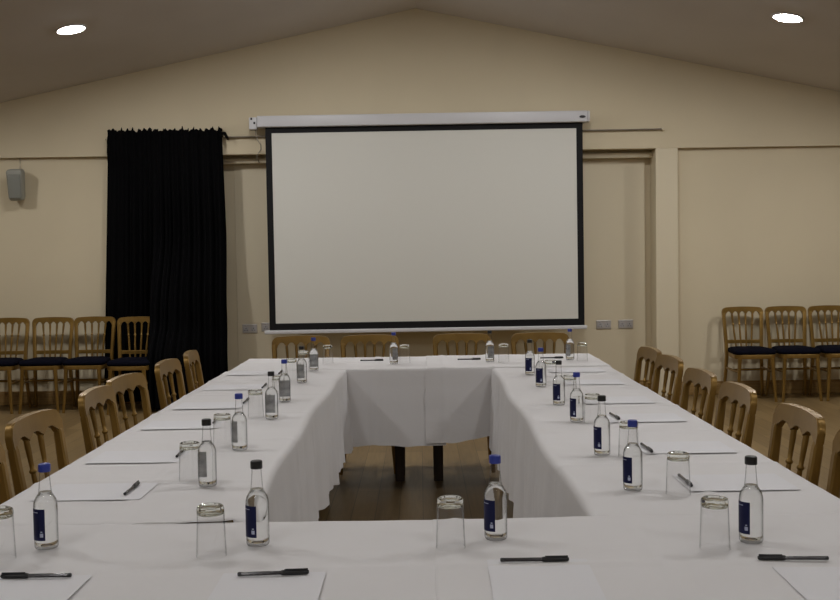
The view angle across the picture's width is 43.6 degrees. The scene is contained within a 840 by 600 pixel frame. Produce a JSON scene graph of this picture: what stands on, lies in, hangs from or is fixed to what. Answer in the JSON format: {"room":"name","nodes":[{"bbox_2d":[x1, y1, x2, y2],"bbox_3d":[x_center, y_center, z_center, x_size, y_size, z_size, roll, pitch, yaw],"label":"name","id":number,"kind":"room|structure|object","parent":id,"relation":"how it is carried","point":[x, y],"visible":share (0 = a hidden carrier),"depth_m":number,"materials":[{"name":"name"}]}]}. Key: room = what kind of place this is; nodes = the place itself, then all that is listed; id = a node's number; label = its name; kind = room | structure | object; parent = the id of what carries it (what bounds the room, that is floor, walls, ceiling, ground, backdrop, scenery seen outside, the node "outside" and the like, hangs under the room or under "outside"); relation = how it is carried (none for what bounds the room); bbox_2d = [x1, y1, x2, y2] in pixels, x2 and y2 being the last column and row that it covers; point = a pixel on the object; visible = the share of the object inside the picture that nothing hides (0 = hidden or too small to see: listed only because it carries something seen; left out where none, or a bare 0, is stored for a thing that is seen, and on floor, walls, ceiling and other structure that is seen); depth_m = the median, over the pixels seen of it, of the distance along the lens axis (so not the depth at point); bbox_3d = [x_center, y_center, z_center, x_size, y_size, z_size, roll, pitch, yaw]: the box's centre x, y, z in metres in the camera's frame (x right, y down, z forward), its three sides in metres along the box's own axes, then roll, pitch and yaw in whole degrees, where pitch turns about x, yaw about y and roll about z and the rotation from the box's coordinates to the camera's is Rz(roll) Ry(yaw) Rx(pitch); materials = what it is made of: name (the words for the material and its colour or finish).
{"room":"conference room","nodes":[
{"label":"conference room","id":0,"kind":"room"},
{"bbox_2d":[0,8,839,391],"bbox_3d":[-0.014,-0.940,10.470,12.800,3.820,0.500,-1,2,0],"label":"wall","id":1,"kind":"structure","parent":0,"point":[759,156],"depth_m":10.19,"materials":[{"name":"beige paint"}]},
{"bbox_2d":[6,169,24,200],"bbox_3d":[-3.902,-1.114,10.152,0.155,0.308,0.185,-1,2,-6],"label":"wall speaker","id":2,"kind":"object","parent":1,"relation":"attached to","point":[15,177],"visible":1,"depth_m":10.08,"materials":[{"name":"grey"}]},
{"bbox_2d":[7,174,21,198],"bbox_3d":[-3.895,-1.091,10.085,0.118,0.233,0.020,-1,10,-6],"label":"grille","id":3,"kind":"object","parent":2,"relation":"attached to","point":[14,181],"depth_m":10.08,"materials":[{"name":"grey"}]},
{"bbox_2d":[0,390,141,404],"bbox_3d":[-4.336,0.974,10.346,4.100,0.135,0.020,-1,2,0],"label":"baseboard","id":4,"kind":"structure","parent":1,"relation":"attached to","point":[44,397],"depth_m":10.34,"materials":[{"name":"brown wood"}]},
{"bbox_2d":[242,324,256,332],"bbox_3d":[-1.701,0.286,10.497,0.148,0.088,0.014,-1,2,0],"label":"wall socket","id":5,"kind":"object","parent":1,"relation":"attached to","point":[247,328],"visible":1,"depth_m":10.49,"materials":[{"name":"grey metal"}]},
{"bbox_2d":[261,323,269,331],"bbox_3d":[-1.541,0.271,10.497,0.088,0.088,0.014,-1,2,0],"label":"wall socket","id":6,"kind":"object","parent":1,"relation":"attached to","point":[264,326],"visible":0.91,"depth_m":10.49,"materials":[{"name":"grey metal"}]},
{"bbox_2d":[105,127,663,140],"bbox_3d":[-0.340,-1.607,10.174,5.407,0.050,0.041,-1,2,0],"label":"pole","id":7,"kind":"object","parent":1,"relation":"attached to","point":[662,128],"visible":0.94,"depth_m":10.16,"materials":[{"name":"brown"}]},
{"bbox_2d":[104,126,228,409],"bbox_3d":[-2.465,-0.333,9.917,1.304,2.666,0.641,-1,2,0],"label":"curtain","id":8,"kind":"object","parent":7,"relation":"hanging from","point":[166,247],"visible":0.81,"depth_m":10.14,"materials":[{"name":"black fabric"}]},
{"bbox_2d":[249,110,589,333],"bbox_3d":[0.011,-0.745,10.128,3.250,2.102,0.190,-1,2,0],"label":"projection screen","id":9,"kind":"object","parent":1,"relation":"attached to","point":[464,221],"visible":1,"depth_m":10.09,"materials":[{"name":"white fabric"}]},
{"bbox_2d":[223,150,652,164],"bbox_3d":[0.104,-1.412,10.391,4.370,0.074,0.120,-1,2,0],"label":"trim","id":10,"kind":"structure","parent":1,"relation":"attached to","point":[233,160],"depth_m":10.33,"materials":[{"name":"beige paint"}]},
{"bbox_2d":[234,158,645,379],"bbox_3d":[0.209,-0.267,10.491,4.085,2.226,0.015,-1,2,0],"label":"wall","id":11,"kind":"structure","parent":1,"relation":"attached to","point":[613,189],"depth_m":10.49,"materials":[{"name":"beige paint"}]},
{"bbox_2d":[596,320,610,328],"bbox_3d":[1.837,0.246,10.498,0.148,0.088,0.014,-1,2,0],"label":"wall socket","id":12,"kind":"object","parent":1,"relation":"attached to","point":[600,324],"visible":1,"depth_m":10.49,"materials":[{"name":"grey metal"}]},
{"bbox_2d":[618,320,632,328],"bbox_3d":[2.057,0.241,10.498,0.148,0.088,0.014,-1,2,0],"label":"wall socket","id":13,"kind":"object","parent":1,"relation":"attached to","point":[622,324],"visible":1,"depth_m":10.49,"materials":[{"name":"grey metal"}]},
{"bbox_2d":[650,148,678,395],"bbox_3d":[2.414,-0.272,10.378,0.215,2.420,0.262,-1,2,0],"label":"pillar","id":14,"kind":"structure","parent":1,"relation":"attached to","point":[664,161],"depth_m":10.25,"materials":[{"name":"beige paint"}]},
{"bbox_2d":[680,379,839,394],"bbox_3d":[4.476,0.843,10.346,3.875,0.135,0.020,-1,2,0],"label":"baseboard","id":15,"kind":"structure","parent":1,"relation":"attached to","point":[792,386],"depth_m":10.34,"materials":[{"name":"brown wood"}]},
{"bbox_2d":[0,0,839,102],"bbox_3d":[-0.029,-1.934,3.774,13.000,1.485,13.900,-1,2,0],"label":"ceiling","id":16,"kind":"structure","parent":0,"point":[120,37],"depth_m":9.10,"materials":[{"name":"paint"}]},
{"bbox_2d":[55,24,86,34],"bbox_3d":[-2.743,-2.127,8.248,0.242,0.063,0.247,-1,2,-4],"label":"recessed light","id":17,"kind":"object","parent":16,"relation":"in","point":[72,28],"visible":1,"depth_m":8.21,"materials":[{"name":"white glass"}]},
{"bbox_2d":[58,26,83,33],"bbox_3d":[-2.740,-2.122,8.248,0.200,0.018,0.200,-13,2,0],"label":"diffuser","id":18,"kind":"object","parent":17,"relation":"attached to","point":[63,29],"depth_m":8.22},
{"bbox_2d":[771,12,804,22],"bbox_3d":[2.829,-2.171,8.069,0.242,0.063,0.247,-1,2,-4],"label":"recessed light","id":19,"kind":"object","parent":16,"relation":"in","point":[787,17],"visible":1,"depth_m":8.03,"materials":[{"name":"white glass"}]},
{"bbox_2d":[774,14,800,21],"bbox_3d":[2.826,-2.165,8.070,0.200,0.018,0.200,11,2,0],"label":"diffuser","id":20,"kind":"object","parent":19,"relation":"attached to","point":[779,17],"depth_m":8.04,"materials":[{"name":"plastic"}]},
{"bbox_2d":[0,393,839,521],"bbox_3d":[0.019,1.301,3.907,13.000,0.120,13.900,-1,2,0],"label":"floor","id":21,"kind":"structure","parent":0,"point":[368,489],"depth_m":7.13,"materials":[{"name":"brown wood"}]},
{"bbox_2d":[0,443,12,503],"bbox_3d":[-1.016,0.850,2.936,0.492,0.896,0.402,-1,2,-2],"label":"banquet chair","id":22,"kind":"object","parent":21,"relation":"on","point":[5,487],"visible":0.09,"depth_m":3.08,"materials":[{"name":"brown wood"}]},
{"bbox_2d":[0,318,31,413],"bbox_3d":[-3.971,0.617,9.959,0.402,0.874,0.489,-1,2,0],"label":"banquet chair","id":23,"kind":"object","parent":21,"relation":"on","point":[8,364],"visible":0.93,"depth_m":10.12,"materials":[{"name":"brown wood"}]},
{"bbox_2d":[5,409,68,495],"bbox_3d":[-1.072,0.827,3.528,0.492,0.896,0.402,-1,2,3],"label":"banquet chair","id":24,"kind":"object","parent":21,"relation":"on","point":[23,427],"visible":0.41,"depth_m":3.47,"materials":[{"name":"brown wood"}]},
{"bbox_2d":[18,317,75,413],"bbox_3d":[-3.541,0.611,9.959,0.402,0.874,0.489,-1,2,0],"label":"banquet chair","id":25,"kind":"object","parent":21,"relation":"on","point":[36,363],"visible":0.99,"depth_m":10.11,"materials":[{"name":"brown wood"}]},
{"bbox_2d":[62,316,117,412],"bbox_3d":[-3.136,0.605,9.959,0.402,0.874,0.489,-1,2,0],"label":"banquet chair","id":26,"kind":"object","parent":21,"relation":"on","point":[86,362],"visible":0.94,"depth_m":10.11,"materials":[{"name":"brown wood"}]},
{"bbox_2d":[78,385,121,453],"bbox_3d":[-1.072,0.798,4.226,0.492,0.896,0.402,-1,2,0],"label":"banquet chair","id":27,"kind":"object","parent":21,"relation":"on","point":[88,399],"visible":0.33,"depth_m":4.16,"materials":[{"name":"brown wood"}]},
{"bbox_2d":[107,316,149,414],"bbox_3d":[-2.681,0.604,9.819,0.402,0.874,0.489,-1,2,0],"label":"banquet chair","id":28,"kind":"object","parent":21,"relation":"on","point":[120,364],"visible":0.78,"depth_m":9.97,"materials":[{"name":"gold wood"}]},
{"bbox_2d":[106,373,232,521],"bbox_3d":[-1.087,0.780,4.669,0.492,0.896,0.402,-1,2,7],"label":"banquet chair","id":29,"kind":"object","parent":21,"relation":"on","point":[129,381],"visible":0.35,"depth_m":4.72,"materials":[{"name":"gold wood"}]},
{"bbox_2d":[155,358,185,409],"bbox_3d":[-1.063,0.751,5.366,0.492,0.896,0.402,-1,2,2],"label":"banquet chair","id":30,"kind":"object","parent":21,"relation":"on","point":[163,368],"visible":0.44,"depth_m":5.31,"materials":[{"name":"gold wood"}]},
{"bbox_2d":[183,350,203,392],"bbox_3d":[-1.053,0.729,5.892,0.492,0.896,0.402,-1,2,-4],"label":"banquet chair","id":31,"kind":"object","parent":21,"relation":"on","point":[191,358],"visible":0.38,"depth_m":5.89,"materials":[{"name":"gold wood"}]},
{"bbox_2d":[176,492,329,523],"bbox_3d":[-0.807,0.862,4.359,0.600,0.745,3.440,-1,2,0],"label":"banquet table","id":32,"kind":"object","parent":21,"relation":"on","point":[329,492],"visible":0.05,"depth_m":2.63,"materials":[{"name":"brown wood"}]},
{"bbox_2d":[0,370,352,525],"bbox_3d":[-0.777,0.707,4.355,0.797,0.474,3.557,-1,2,0],"label":"tablecloth","id":33,"kind":"object","parent":32,"relation":"on","point":[302,452],"visible":0.77,"depth_m":3.64,"materials":[{"name":"white fabric"}]},
{"bbox_2d":[30,483,157,500],"bbox_3d":[-0.905,0.536,2.939,0.297,0.002,0.210,-1,2,0],"label":"paper sheet","id":34,"kind":"object","parent":33,"relation":"on","point":[105,491],"visible":0.9,"depth_m":2.94,"materials":[{"name":"white"}]},
{"bbox_2d":[123,480,139,494],"bbox_3d":[-0.809,0.527,2.949,0.011,0.013,0.144,-1,2,0],"label":"ballpoint pen","id":35,"kind":"object","parent":34,"relation":"on","point":[136,483],"visible":1,"depth_m":2.95,"materials":[{"name":"grey"}]},
{"bbox_2d":[86,450,191,462],"bbox_3d":[-0.920,0.516,3.454,0.297,0.002,0.210,-1,2,1],"label":"paper sheet","id":36,"kind":"object","parent":33,"relation":"on","point":[168,456],"visible":0.98,"depth_m":3.45,"materials":[{"name":"white"}]},
{"bbox_2d":[140,420,225,429],"bbox_3d":[-0.923,0.488,4.113,0.297,0.002,0.210,-1,2,-1],"label":"paper sheet","id":37,"kind":"object","parent":33,"relation":"on","point":[189,424],"visible":0.88,"depth_m":4.10,"materials":[{"name":"white"}]},
{"bbox_2d":[179,441,199,469],"bbox_3d":[-0.674,0.472,3.076,0.066,0.112,0.066,-1,2,-4],"label":"glass tumbler","id":38,"kind":"object","parent":33,"relation":"on","point":[186,445],"visible":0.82,"depth_m":3.06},
{"bbox_2d":[198,418,216,486],"bbox_3d":[-0.608,0.434,2.996,0.053,0.191,0.052,1,3,33],"label":"water bottle","id":39,"kind":"object","parent":33,"relation":"on","point":[206,451],"visible":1,"depth_m":2.98,"materials":[{"name":"black"}]},
{"bbox_2d":[173,401,248,408],"bbox_3d":[-0.923,0.467,4.647,0.297,0.002,0.210,-1,2,0],"label":"paper sheet","id":40,"kind":"object","parent":33,"relation":"on","point":[185,405],"visible":0.99,"depth_m":4.65,"materials":[{"name":"white"}]},
{"bbox_2d":[213,413,230,420],"bbox_3d":[-0.683,0.450,3.631,0.066,0.112,0.066,-3,3,-36],"label":"glass tumbler","id":41,"kind":"object","parent":33,"relation":"on","point":[218,416],"visible":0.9,"depth_m":3.61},
{"bbox_2d":[203,384,267,389],"bbox_3d":[-0.929,0.440,5.297,0.297,0.002,0.210,-1,2,0],"label":"paper sheet","id":42,"kind":"object","parent":33,"relation":"on","point":[248,386],"visible":0.93,"depth_m":5.30,"materials":[{"name":"white"}]},
{"bbox_2d":[231,393,247,449],"bbox_3d":[-0.612,0.412,3.556,0.053,0.191,0.052,1,3,30],"label":"water bottle","id":43,"kind":"object","parent":33,"relation":"on","point":[239,421],"visible":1,"depth_m":3.54,"materials":[{"name":"blue"}]},
{"bbox_2d":[248,389,263,413],"bbox_3d":[-0.672,0.422,4.290,0.066,0.112,0.066,-2,2,-20],"label":"glass tumbler","id":44,"kind":"object","parent":33,"relation":"on","point":[251,391],"visible":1,"depth_m":4.27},
{"bbox_2d":[228,370,284,374],"bbox_3d":[-0.929,0.413,5.951,0.297,0.002,0.210,-1,2,0],"label":"paper sheet","id":45,"kind":"object","parent":33,"relation":"on","point":[278,371],"visible":0.94,"depth_m":5.95,"materials":[{"name":"white"}]},
{"bbox_2d":[265,371,277,418],"bbox_3d":[-0.600,0.384,4.236,0.052,0.191,0.053,-3,3,-38],"label":"water bottle","id":46,"kind":"object","parent":33,"relation":"on","point":[271,396],"visible":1,"depth_m":4.22,"materials":[{"name":"black"}]},
{"bbox_2d":[279,359,290,401],"bbox_3d":[-0.611,0.363,4.734,0.052,0.191,0.053,-1,2,-7],"label":"water bottle","id":47,"kind":"object","parent":33,"relation":"on","point":[284,380],"visible":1,"depth_m":4.71,"materials":[{"name":"blue"}]},
{"bbox_2d":[297,346,306,381],"bbox_3d":[-0.614,0.334,5.448,0.052,0.191,0.053,-3,3,-36],"label":"water bottle","id":48,"kind":"object","parent":33,"relation":"on","point":[301,363],"visible":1,"depth_m":5.43,"materials":[{"name":"black"}]},
{"bbox_2d":[309,337,318,370],"bbox_3d":[-0.610,0.310,6.021,0.052,0.191,0.053,-2,3,-26],"label":"water bottle","id":49,"kind":"object","parent":33,"relation":"on","point":[313,355],"visible":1,"depth_m":6.00,"materials":[{"name":"blue"}]},
{"bbox_2d":[272,335,329,358],"bbox_3d":[-0.811,0.691,7.011,0.402,0.874,0.489,-1,2,0],"label":"banquet chair","id":50,"kind":"object","parent":21,"relation":"on","point":[305,339],"visible":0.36,"depth_m":7.20,"materials":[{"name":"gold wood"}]},
{"bbox_2d":[339,334,398,474],"bbox_3d":[-0.340,0.684,7.011,0.402,0.874,0.489,-1,2,0],"label":"banquet chair","id":51,"kind":"object","parent":21,"relation":"on","point":[374,338],"visible":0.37,"depth_m":7.20,"materials":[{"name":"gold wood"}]},
{"bbox_2d":[395,446,404,480],"bbox_3d":[-0.541,0.770,6.482,1.055,0.745,0.690,-1,2,0],"label":"banquet table","id":52,"kind":"object","parent":21,"relation":"on","point":[399,451],"visible":0.19,"depth_m":6.56,"materials":[{"name":"brown wood"}]},
{"bbox_2d":[230,356,445,446],"bbox_3d":[-0.489,0.616,6.495,1.286,0.463,0.779,-1,2,0],"label":"tablecloth","id":53,"kind":"object","parent":52,"relation":"on","point":[387,400],"visible":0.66,"depth_m":6.12,"materials":[{"name":"white fabric"}]},
{"bbox_2d":[389,332,397,363],"bbox_3d":[-0.159,0.290,6.349,0.052,0.191,0.053,1,3,33],"label":"water bottle","id":54,"kind":"object","parent":53,"relation":"on","point":[393,351],"visible":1,"depth_m":6.33,"materials":[{"name":"blue"}]},
{"bbox_2d":[433,445,442,480],"bbox_3d":[0.549,0.754,6.482,1.065,0.745,0.690,-1,2,0],"label":"banquet table","id":55,"kind":"object","parent":21,"relation":"on","point":[437,449],"visible":0.2,"depth_m":6.56,"materials":[{"name":"brown wood"}]},
{"bbox_2d":[425,353,610,443],"bbox_3d":[0.576,0.589,6.486,1.105,0.451,0.791,-1,2,0],"label":"tablecloth","id":56,"kind":"object","parent":55,"relation":"on","point":[457,392],"visible":0.55,"depth_m":6.10,"materials":[{"name":"white fabric"}]},
{"bbox_2d":[485,330,493,361],"bbox_3d":[0.424,0.280,6.383,0.052,0.191,0.053,1,3,34],"label":"water bottle","id":57,"kind":"object","parent":56,"relation":"on","point":[489,346],"visible":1,"depth_m":6.37,"materials":[{"name":"black"}]},
{"bbox_2d":[566,329,573,359],"bbox_3d":[0.918,0.271,6.432,0.052,0.191,0.053,-2,3,-32],"label":"water bottle","id":58,"kind":"object","parent":56,"relation":"on","point":[569,343],"visible":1,"depth_m":6.41,"materials":[{"name":"blue"}]},
{"bbox_2d":[433,333,494,472],"bbox_3d":[0.292,0.675,7.011,0.402,0.874,0.489,-1,2,0],"label":"banquet chair","id":59,"kind":"object","parent":21,"relation":"on","point":[466,337],"visible":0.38,"depth_m":7.20,"materials":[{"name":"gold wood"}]},
{"bbox_2d":[511,332,568,353],"bbox_3d":[0.828,0.667,7.001,0.402,0.874,0.489,-1,2,0],"label":"banquet chair","id":60,"kind":"object","parent":21,"relation":"on","point":[534,336],"visible":0.3,"depth_m":7.20,"materials":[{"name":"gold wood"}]},
{"bbox_2d":[634,346,661,388],"bbox_3d":[1.024,0.708,5.656,0.492,0.896,0.402,-1,2,-3],"label":"banquet chair","id":61,"kind":"object","parent":21,"relation":"on","point":[649,354],"visible":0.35,"depth_m":5.70,"materials":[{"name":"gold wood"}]},
{"bbox_2d":[651,354,683,405],"bbox_3d":[1.022,0.727,5.196,0.492,0.896,0.402,-1,2,-3],"label":"banquet chair","id":62,"kind":"object","parent":21,"relation":"on","point":[674,364],"visible":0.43,"depth_m":5.14,"materials":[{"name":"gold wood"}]},
{"bbox_2d":[679,368,716,424],"bbox_3d":[1.002,0.754,4.556,0.492,0.896,0.402,-1,2,-2],"label":"banquet chair","id":63,"kind":"object","parent":21,"relation":"on","point":[704,378],"visible":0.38,"depth_m":4.50,"materials":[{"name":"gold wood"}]},
{"bbox_2d":[714,382,756,447],"bbox_3d":[1.006,0.775,4.036,0.492,0.896,0.402,-1,2,0],"label":"banquet chair","id":64,"kind":"object","parent":21,"relation":"on","point":[746,396],"visible":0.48,"depth_m":3.97,"materials":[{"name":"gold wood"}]},
{"bbox_2d":[721,306,777,401],"bbox_3d":[3.138,0.509,10.009,0.402,0.874,0.489,-1,2,0],"label":"banquet chair","id":65,"kind":"object","parent":21,"relation":"on","point":[740,352],"visible":0.99,"depth_m":10.16,"materials":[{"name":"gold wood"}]},
{"bbox_2d":[764,306,822,401],"bbox_3d":[3.558,0.503,10.009,0.402,0.874,0.489,-1,2,0],"label":"banquet chair","id":66,"kind":"object","parent":21,"relation":"on","point":[785,352],"visible":0.98,"depth_m":10.16,"materials":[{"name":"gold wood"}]},
{"bbox_2d":[767,403,825,485],"bbox_3d":[1.016,0.800,3.416,0.492,0.896,0.402,-1,2,0],"label":"banquet chair","id":67,"kind":"object","parent":21,"relation":"on","point":[810,422],"visible":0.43,"depth_m":3.35,"materials":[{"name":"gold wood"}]},
{"bbox_2d":[808,305,839,400],"bbox_3d":[3.976,0.497,10.009,0.402,0.874,0.489,-1,2,0],"label":"banquet chair","id":68,"kind":"object","parent":21,"relation":"on","point":[828,351],"visible":0.92,"depth_m":10.17,"materials":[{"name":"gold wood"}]},
{"bbox_2d":[826,430,839,498],"bbox_3d":[1.016,0.822,2.897,0.492,0.896,0.402,-1,2,0],"label":"banquet chair","id":69,"kind":"object","parent":21,"relation":"on","point":[833,484],"visible":0.11,"depth_m":3.05,"materials":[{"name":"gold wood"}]},
{"bbox_3d":[0.773,0.839,4.339,0.620,0.745,3.400,-1,2,0],"label":"banquet table","id":70,"kind":"object","parent":21,"relation":"on","visible":0},
{"bbox_2d":[489,366,839,517],"bbox_3d":[0.762,0.686,4.332,0.780,0.469,3.518,-1,2,0],"label":"tablecloth","id":71,"kind":"object","parent":70,"relation":"on","point":[550,466],"visible":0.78,"depth_m":3.54,"materials":[{"name":"white fabric"}]},
{"bbox_2d":[525,339,534,373],"bbox_3d":[0.592,0.307,5.657,0.052,0.191,0.053,0,3,26],"label":"water bottle","id":72,"kind":"object","parent":71,"relation":"on","point":[529,357],"visible":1,"depth_m":5.64,"materials":[{"name":"black"}]},
{"bbox_2d":[535,348,545,385],"bbox_3d":[0.591,0.329,5.136,0.052,0.191,0.053,0,3,29],"label":"water bottle","id":73,"kind":"object","parent":71,"relation":"on","point":[540,371],"visible":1,"depth_m":5.12,"materials":[{"name":"blue"}]},
{"bbox_2d":[553,360,564,403],"bbox_3d":[0.596,0.354,4.510,0.052,0.191,0.053,1,3,38],"label":"water bottle","id":74,"kind":"object","parent":71,"relation":"on","point":[558,381],"visible":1,"depth_m":4.49,"materials":[{"name":"black"}]},
{"bbox_2d":[570,372,582,420],"bbox_3d":[0.603,0.373,4.045,0.053,0.191,0.052,-2,3,-33],"label":"water bottle","id":75,"kind":"object","parent":71,"relation":"on","point":[576,396],"visible":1,"depth_m":4.03,"materials":[{"name":"blue"}]},
{"bbox_2d":[547,367,605,371],"bbox_3d":[0.868,0.390,5.856,0.297,0.002,0.210,-1,2,0],"label":"paper sheet","id":76,"kind":"object","parent":71,"relation":"on","point":[598,369],"visible":1,"depth_m":5.85,"materials":[{"name":"white"}]},
{"bbox_2d":[585,393,599,399],"bbox_3d":[0.658,0.414,4.011,0.066,0.112,0.066,-3,3,-36],"label":"glass tumbler","id":77,"kind":"object","parent":71,"relation":"on","point":[589,396],"visible":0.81,"depth_m":3.99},
{"bbox_2d":[564,379,624,384],"bbox_3d":[0.868,0.413,5.297,0.297,0.002,0.210,-1,2,1],"label":"paper sheet","id":78,"kind":"object","parent":71,"relation":"on","point":[584,381],"visible":0.93,"depth_m":5.30,"materials":[{"name":"white"}]},
{"bbox_2d":[593,395,609,453],"bbox_3d":[0.584,0.401,3.372,0.053,0.191,0.052,-2,3,-34],"label":"water bottle","id":79,"kind":"object","parent":71,"relation":"on","point":[601,428],"visible":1,"depth_m":3.35,"materials":[{"name":"black"}]},
{"bbox_2d":[583,396,654,403],"bbox_3d":[0.865,0.441,4.628,0.297,0.002,0.210,-1,2,0],"label":"paper sheet","id":80,"kind":"object","parent":71,"relation":"on","point":[632,399],"visible":0.82,"depth_m":4.61,"materials":[{"name":"white"}]},
{"bbox_2d":[618,421,637,443],"bbox_3d":[0.662,0.442,3.331,0.066,0.112,0.066,0,2,13],"label":"glass tumbler","id":81,"kind":"object","parent":71,"relation":"on","point":[622,424],"visible":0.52,"depth_m":3.31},
{"bbox_2d":[623,419,642,488],"bbox_3d":[0.580,0.422,2.865,0.053,0.191,0.052,-2,3,-32],"label":"water bottle","id":82,"kind":"object","parent":71,"relation":"on","point":[632,455],"visible":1,"depth_m":2.85,"materials":[{"name":"blue"}]},
{"bbox_2d":[603,413,686,421],"bbox_3d":[0.873,0.462,4.118,0.297,0.002,0.210,-1,2,-1],"label":"paper sheet","id":83,"kind":"object","parent":71,"relation":"on","point":[646,417],"visible":0.88,"depth_m":4.12,"materials":[{"name":"white"}]},
{"bbox_2d":[666,451,690,485],"bbox_3d":[0.690,0.463,2.807,0.066,0.112,0.066,-3,3,-42],"label":"glass tumbler","id":84,"kind":"object","parent":71,"relation":"on","point":[677,456],"visible":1,"depth_m":2.78,"materials":[{"name":"glass"}]},
{"bbox_2d":[636,441,735,453],"bbox_3d":[0.872,0.488,3.478,0.297,0.002,0.210,-1,2,0],"label":"paper sheet","id":85,"kind":"object","parent":71,"relation":"on","point":[687,446],"visible":0.93,"depth_m":3.48,"materials":[{"name":"white"}]},
{"bbox_2d":[673,473,800,490],"bbox_3d":[0.880,0.510,2.939,0.297,0.002,0.210,-1,2,0],"label":"paper sheet","id":86,"kind":"object","parent":71,"relation":"on","point":[712,482],"visible":0.92,"depth_m":2.94,"materials":[{"name":"white"}]},
{"bbox_2d":[677,473,692,486],"bbox_3d":[0.745,0.504,2.949,0.011,0.013,0.144,-1,2,0],"label":"ballpoint pen","id":87,"kind":"object","parent":86,"relation":"on","point":[687,481],"visible":1,"depth_m":2.92,"materials":[{"name":"grey"}]},
{"bbox_3d":[-0.011,0.937,2.225,2.210,0.745,0.650,-1,2,0],"label":"banquet table","id":88,"kind":"object","parent":21,"relation":"on","visible":0},
{"bbox_2d":[0,520,435,599],"bbox_3d":[-0.537,0.718,2.224,1.273,0.315,0.793,-1,2,0],"label":"tablecloth","id":89,"kind":"object","parent":88,"relation":"on","point":[392,559],"visible":0.77,"depth_m":2.29,"materials":[{"name":"white fabric"}]},
{"bbox_2d":[0,505,16,556],"bbox_3d":[-0.915,0.508,2.284,0.066,0.112,0.066,1,3,38],"label":"glass tumbler","id":90,"kind":"object","parent":89,"relation":"on","point":[6,512],"visible":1,"depth_m":2.27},
{"bbox_2d":[0,575,91,599],"bbox_3d":[-0.778,0.573,2.007,0.210,0.002,0.297,-1,2,0],"label":"paper sheet","id":91,"kind":"object","parent":89,"relation":"on","point":[46,588],"visible":0.98,"depth_m":2.08,"materials":[{"name":"white"}]},
{"bbox_2d":[0,572,71,578],"bbox_3d":[-0.782,0.560,2.138,0.144,0.013,0.011,-1,2,0],"label":"ballpoint pen","id":92,"kind":"object","parent":91,"relation":"on","point":[4,575],"visible":1,"depth_m":2.13,"materials":[{"name":"grey"}]},
{"bbox_2d":[33,463,58,549],"bbox_3d":[-0.845,0.464,2.369,0.052,0.191,0.053,0,3,28],"label":"water bottle","id":93,"kind":"object","parent":89,"relation":"on","point":[45,519],"visible":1,"depth_m":2.35,"materials":[{"name":"blue"}]},
{"bbox_2d":[196,502,226,547],"bbox_3d":[-0.455,0.502,2.284,0.066,0.112,0.066,-2,3,-21],"label":"glass tumbler","id":94,"kind":"object","parent":89,"relation":"on","point":[212,509],"visible":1,"depth_m":2.26,"materials":[{"name":"glass"}]},
{"bbox_2d":[245,459,269,543],"bbox_3d":[-0.367,0.457,2.368,0.052,0.191,0.053,1,3,40],"label":"water bottle","id":95,"kind":"object","parent":89,"relation":"on","point":[256,504],"visible":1,"depth_m":2.35,"materials":[{"name":"clear glass"}]},
{"bbox_2d":[208,572,325,599],"bbox_3d":[-0.298,0.566,2.005,0.210,0.002,0.297,-1,2,0],"label":"paper sheet","id":96,"kind":"object","parent":89,"relation":"on","point":[230,586],"visible":0.96,"depth_m":2.06,"materials":[{"name":"white"}]},
{"bbox_2d":[237,568,308,575],"bbox_3d":[-0.298,0.553,2.132,0.144,0.013,0.011,-1,2,-4],"label":"ballpoint pen","id":97,"kind":"object","parent":96,"relation":"on","point":[295,571],"visible":1,"depth_m":2.13,"materials":[{"name":"grey"}]},
{"bbox_2d":[433,513,839,599],"bbox_3d":[0.580,0.696,2.222,1.123,0.312,0.780,-1,2,0],"label":"tablecloth","id":98,"kind":"object","parent":88,"relation":"on","point":[630,557],"visible":0.86,"depth_m":2.28,"materials":[{"name":"white fabric"}]},
{"bbox_2d":[437,495,464,536],"bbox_3d":[0.067,0.492,2.322,0.066,0.112,0.066,-3,3,-44],"label":"glass tumbler","id":99,"kind":"object","parent":98,"relation":"on","point":[446,501],"visible":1,"depth_m":2.30,"materials":[{"name":"glass"}]},
{"bbox_2d":[484,454,506,537],"bbox_3d":[0.171,0.448,2.389,0.053,0.191,0.052,-3,3,-40],"label":"water bottle","id":100,"kind":"object","parent":98,"relation":"on","point":[495,509],"visible":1,"depth_m":2.37,"materials":[{"name":"blue"}]},
{"bbox_2d":[487,559,606,599],"bbox_3d":[0.244,0.555,2.073,0.210,0.002,0.297,-1,2,1],"label":"paper sheet","id":101,"kind":"object","parent":98,"relation":"on","point":[559,582],"visible":0.97,"depth_m":2.06,"materials":[{"name":"white"}]},
{"bbox_2d":[500,555,568,561],"bbox_3d":[0.240,0.542,2.200,0.144,0.013,0.011,-1,2,0],"label":"ballpoint pen","id":102,"kind":"object","parent":101,"relation":"on","point":[553,558],"visible":1,"depth_m":2.20,"materials":[{"name":"grey"}]},
{"bbox_2d":[699,495,730,547],"bbox_3d":[0.641,0.485,2.284,0.066,0.112,0.066,-2,3,-25],"label":"glass tumbler","id":103,"kind":"object","parent":98,"relation":"on","point":[718,502],"visible":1,"depth_m":2.26,"materials":[{"name":"glass"}]},
{"bbox_2d":[738,455,762,542],"bbox_3d":[0.735,0.442,2.333,0.053,0.191,0.052,-2,3,-24],"label":"water bottle","id":104,"kind":"object","parent":98,"relation":"on","point":[750,501],"visible":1,"depth_m":2.31,"materials":[{"name":"black"}]},
{"bbox_2d":[757,554,828,559],"bbox_3d":[0.776,0.535,2.184,0.144,0.013,0.011,-1,2,4],"label":"ballpoint pen","id":105,"kind":"object","parent":98,"relation":"on","point":[761,556],"visible":1,"depth_m":2.18,"materials":[{"name":"grey"}]},
{"bbox_2d":[772,567,839,599],"bbox_3d":[0.820,0.550,1.990,0.210,0.002,0.297,-1,2,1],"label":"paper sheet","id":106,"kind":"object","parent":98,"relation":"on","point":[813,583],"visible":1,"depth_m":2.05,"materials":[{"name":"white"}]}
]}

